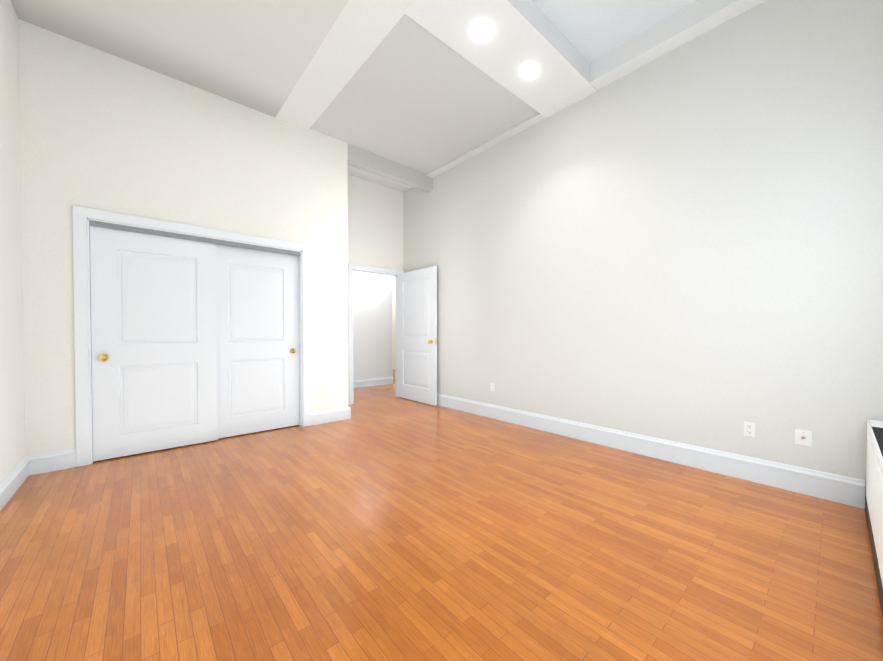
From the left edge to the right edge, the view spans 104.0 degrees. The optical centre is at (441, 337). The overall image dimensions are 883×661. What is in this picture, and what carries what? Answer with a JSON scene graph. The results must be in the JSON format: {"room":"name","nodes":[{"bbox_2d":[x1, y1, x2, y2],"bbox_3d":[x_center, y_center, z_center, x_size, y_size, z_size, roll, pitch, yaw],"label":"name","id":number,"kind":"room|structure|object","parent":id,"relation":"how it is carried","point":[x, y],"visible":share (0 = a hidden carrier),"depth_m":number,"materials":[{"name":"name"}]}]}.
{"room":"empty bedroom","nodes":[
{"label":"empty bedroom","id":0,"kind":"room"},
{"bbox_2d":[0,0,25,482],"bbox_3d":[-1.715,-0.794,0.864,0.120,3.700,4.635,-1,1,-41],"label":"wall","id":1,"kind":"structure","parent":0,"point":[12,427],"depth_m":2.34,"materials":[{"name":"paint"}]},
{"bbox_2d":[0,457,29,510],"bbox_3d":[-1.661,0.983,0.938,0.025,0.145,4.395,-1,1,-41],"label":"baseboard","id":2,"kind":"structure","parent":1,"relation":"attached to","point":[13,481],"depth_m":2.28,"materials":[{"name":"white wood"}]},
{"bbox_2d":[11,0,348,116],"bbox_3d":[-1.003,-2.543,1.460,1.770,0.420,4.395,-1,1,-41],"label":"ceiling","id":3,"kind":"structure","parent":0,"point":[257,55],"depth_m":2.68,"materials":[{"name":"white paint"}]},
{"bbox_2d":[18,19,432,454],"bbox_3d":[-1.660,-0.838,3.909,3.970,3.700,0.120,-1,1,-41],"label":"wall","id":4,"kind":"structure","parent":0,"point":[101,130],"depth_m":3.02,"materials":[{"name":"paint"}]},
{"bbox_2d":[25,448,75,474],"bbox_3d":[-3.009,0.955,2.661,0.262,0.150,0.025,-1,1,-41],"label":"baseboard","id":5,"kind":"structure","parent":4,"relation":"attached to","point":[39,463],"depth_m":2.66,"materials":[{"name":"white wood"}]},
{"bbox_2d":[72,206,309,466],"bbox_3d":[-2.252,-0.017,3.390,1.856,2.073,0.141,-1,1,-41],"label":"trim","id":6,"kind":"structure","parent":4,"relation":"attached to","point":[81,216],"depth_m":2.81,"materials":[{"name":"white wood"}]},
{"bbox_2d":[89,220,300,255],"bbox_3d":[-2.258,-0.941,3.383,1.676,0.046,0.108,-1,1,-41],"label":"closet track","id":7,"kind":"object","parent":4,"relation":"attached to","point":[168,234],"visible":1,"depth_m":3.21,"materials":[{"name":"metal"}]},
{"bbox_2d":[90,226,217,460],"bbox_3d":[-2.537,0.044,3.108,0.871,1.935,0.064,-1,1,-41],"label":"closet door","id":8,"kind":"structure","parent":7,"relation":"hanging from","point":[154,340],"depth_m":3.07,"materials":[{"name":"white wood"}]},
{"bbox_2d":[216,244,298,438],"bbox_3d":[-1.961,0.036,3.674,0.861,1.935,0.064,-1,1,-41],"label":"closet door","id":9,"kind":"structure","parent":7,"relation":"hanging from","point":[258,336],"depth_m":3.67,"materials":[{"name":"white wood"}]},
{"bbox_2d":[310,407,350,425],"bbox_3d":[-1.323,0.934,4.133,0.502,0.150,0.025,-1,1,-41],"label":"baseboard","id":10,"kind":"structure","parent":4,"relation":"attached to","point":[326,416],"depth_m":4.12,"materials":[{"name":"white wood"}]},
{"bbox_2d":[275,0,415,129],"bbox_3d":[-0.205,-2.553,2.157,0.350,0.420,4.395,-1,1,-41],"label":"beam","id":11,"kind":"structure","parent":0,"point":[360,30],"depth_m":2.86,"materials":[{"name":"paint"}]},
{"bbox_2d":[353,271,388,379],"bbox_3d":[-2.348,-0.471,6.176,3.150,2.900,0.120,-1,1,-41],"label":"wall","id":12,"kind":"structure","parent":0,"point":[373,326],"depth_m":6.91,"materials":[{"name":"paint"}]},
{"bbox_2d":[354,377,392,387],"bbox_3d":[-2.210,0.906,6.220,3.150,0.145,0.025,-1,1,-41],"label":"baseboard","id":13,"kind":"structure","parent":12,"relation":"attached to","point":[372,382],"depth_m":6.94,"materials":[{"name":"white wood"}]},
{"bbox_2d":[348,175,402,397],"bbox_3d":[-1.191,-0.859,5.348,1.370,3.700,0.120,-1,1,-41],"label":"wall","id":14,"kind":"structure","parent":0,"point":[375,224],"depth_m":5.38,"materials":[{"name":"paint"}]},
{"bbox_2d":[348,263,403,404],"bbox_3d":[-1.042,-0.061,5.477,0.989,2.100,0.142,-1,1,-41],"label":"door frame","id":15,"kind":"structure","parent":14,"relation":"attached to","point":[368,269],"depth_m":5.18,"materials":[{"name":"white wood"}]},
{"bbox_2d":[398,266,436,405],"bbox_3d":[-0.391,-0.032,5.351,0.157,2.025,0.942,-1,1,-41],"label":"entry door","id":16,"kind":"structure","parent":15,"relation":"in","point":[417,315],"depth_m":5.28,"materials":[{"name":"white wood"}]},
{"bbox_2d":[348,165,411,191],"bbox_3d":[-0.936,-2.607,5.030,1.370,0.395,0.655,-1,1,-41],"label":"ceiling","id":17,"kind":"structure","parent":0,"point":[371,177],"depth_m":5.25,"materials":[{"name":"paint"}]},
{"bbox_2d":[389,276,392,376],"bbox_3d":[-2.268,-0.506,8.569,0.120,2.900,3.620,-1,1,-41],"label":"wall","id":18,"kind":"structure","parent":0,"point":[390,277],"depth_m":7.23,"materials":[{"name":"paint"}]},
{"bbox_2d":[393,276,394,369],"bbox_3d":[1.145,-0.486,7.202,0.120,2.900,10.170,-1,1,-41],"label":"wall","id":19,"kind":"structure","parent":0,"point":[393,276],"depth_m":10.00,"materials":[{"name":"paint"}]},
{"bbox_2d":[310,14,537,173],"bbox_3d":[-0.196,-2.590,3.818,1.850,0.395,1.905,-1,1,-41],"label":"ceiling","id":20,"kind":"structure","parent":0,"point":[413,94],"depth_m":3.54,"materials":[{"name":"white paint"}]},
{"bbox_2d":[427,113,545,177],"bbox_3d":[0.459,-2.585,4.391,0.110,0.420,1.905,-1,1,-41],"label":"crown molding","id":21,"kind":"structure","parent":20,"relation":"attached to","point":[516,129],"depth_m":4.21,"materials":[{"name":"paint"}]},
{"bbox_2d":[0,370,882,660],"bbox_3d":[-1.173,1.040,5.438,6.920,0.100,10.770,-1,1,-41],"label":"floor","id":22,"kind":"structure","parent":0,"point":[384,524],"depth_m":1.66,"materials":[{"name":"brown wood"}]},
{"bbox_2d":[865,424,882,617],"bbox_3d":[1.998,0.773,1.405,1.255,0.550,0.280,-1,1,-41],"label":"radiator cover","id":23,"kind":"object","parent":22,"relation":"on","point":[874,493],"depth_m":1.58,"materials":[{"name":"metal"}]},
{"bbox_2d":[867,420,882,423],"bbox_3d":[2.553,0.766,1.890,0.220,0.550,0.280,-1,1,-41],"label":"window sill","id":24,"kind":"structure","parent":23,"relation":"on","point":[868,421],"depth_m":1.99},
{"bbox_2d":[405,0,596,117],"bbox_3d":[0.612,-2.563,2.894,1.850,0.420,0.550,-1,1,-41],"label":"ceiling","id":25,"kind":"structure","parent":0,"point":[526,31],"depth_m":2.80,"materials":[{"name":"paint"}]},
{"bbox_2d":[469,19,493,40],"bbox_3d":[0.307,-2.346,2.631,0.186,0.007,0.186,-1,1,-41],"label":"recessed light","id":26,"kind":"object","parent":25,"relation":"in","point":[481,29],"visible":1,"depth_m":2.62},
{"bbox_2d":[518,62,539,78],"bbox_3d":[0.774,-2.352,3.039,0.186,0.007,0.186,-1,1,-41],"label":"recessed light","id":27,"kind":"object","parent":25,"relation":"in","point":[529,70],"visible":1,"depth_m":3.03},
{"bbox_2d":[531,0,696,63],"bbox_3d":[1.431,-2.640,1.956,1.850,0.240,1.940,-1,1,-41],"label":"ceiling","id":28,"kind":"structure","parent":0,"point":[591,31],"depth_m":2.73,"materials":[{"name":"white paint"}]},
{"bbox_2d":[590,0,765,89],"bbox_3d":[2.071,-2.563,2.516,0.150,0.410,1.940,-1,1,-41],"label":"beam","id":29,"kind":"structure","parent":28,"relation":"attached to","point":[693,20],"depth_m":2.76,"materials":[{"name":"paint"}]},
{"bbox_2d":[403,0,882,495],"bbox_3d":[1.110,-0.837,3.846,0.120,3.700,5.410,-1,1,-41],"label":"wall","id":30,"kind":"structure","parent":0,"point":[683,243],"depth_m":2.72,"materials":[{"name":"paint"}]},
{"bbox_2d":[437,393,864,508],"bbox_3d":[0.962,0.926,3.932,0.025,0.172,4.885,-1,1,-41],"label":"baseboard","id":31,"kind":"structure","parent":30,"relation":"attached to","point":[846,490],"depth_m":2.73,"materials":[{"name":"white wood"}]},
{"bbox_2d":[744,421,754,436],"bbox_3d":[2.226,0.661,2.493,0.008,0.102,0.062,-1,1,-41],"label":"electrical outlet","id":32,"kind":"object","parent":30,"relation":"attached to","point":[749,428],"visible":1,"depth_m":2.49,"materials":[{"name":"white plastic"}]},
{"bbox_2d":[795,429,812,446],"bbox_3d":[2.401,0.664,2.287,0.016,0.102,0.082,-1,1,-41],"label":"cable wall plate","id":33,"kind":"object","parent":30,"relation":"attached to","point":[804,437],"visible":1,"depth_m":2.29,"materials":[{"name":"white plastic"}]}
]}

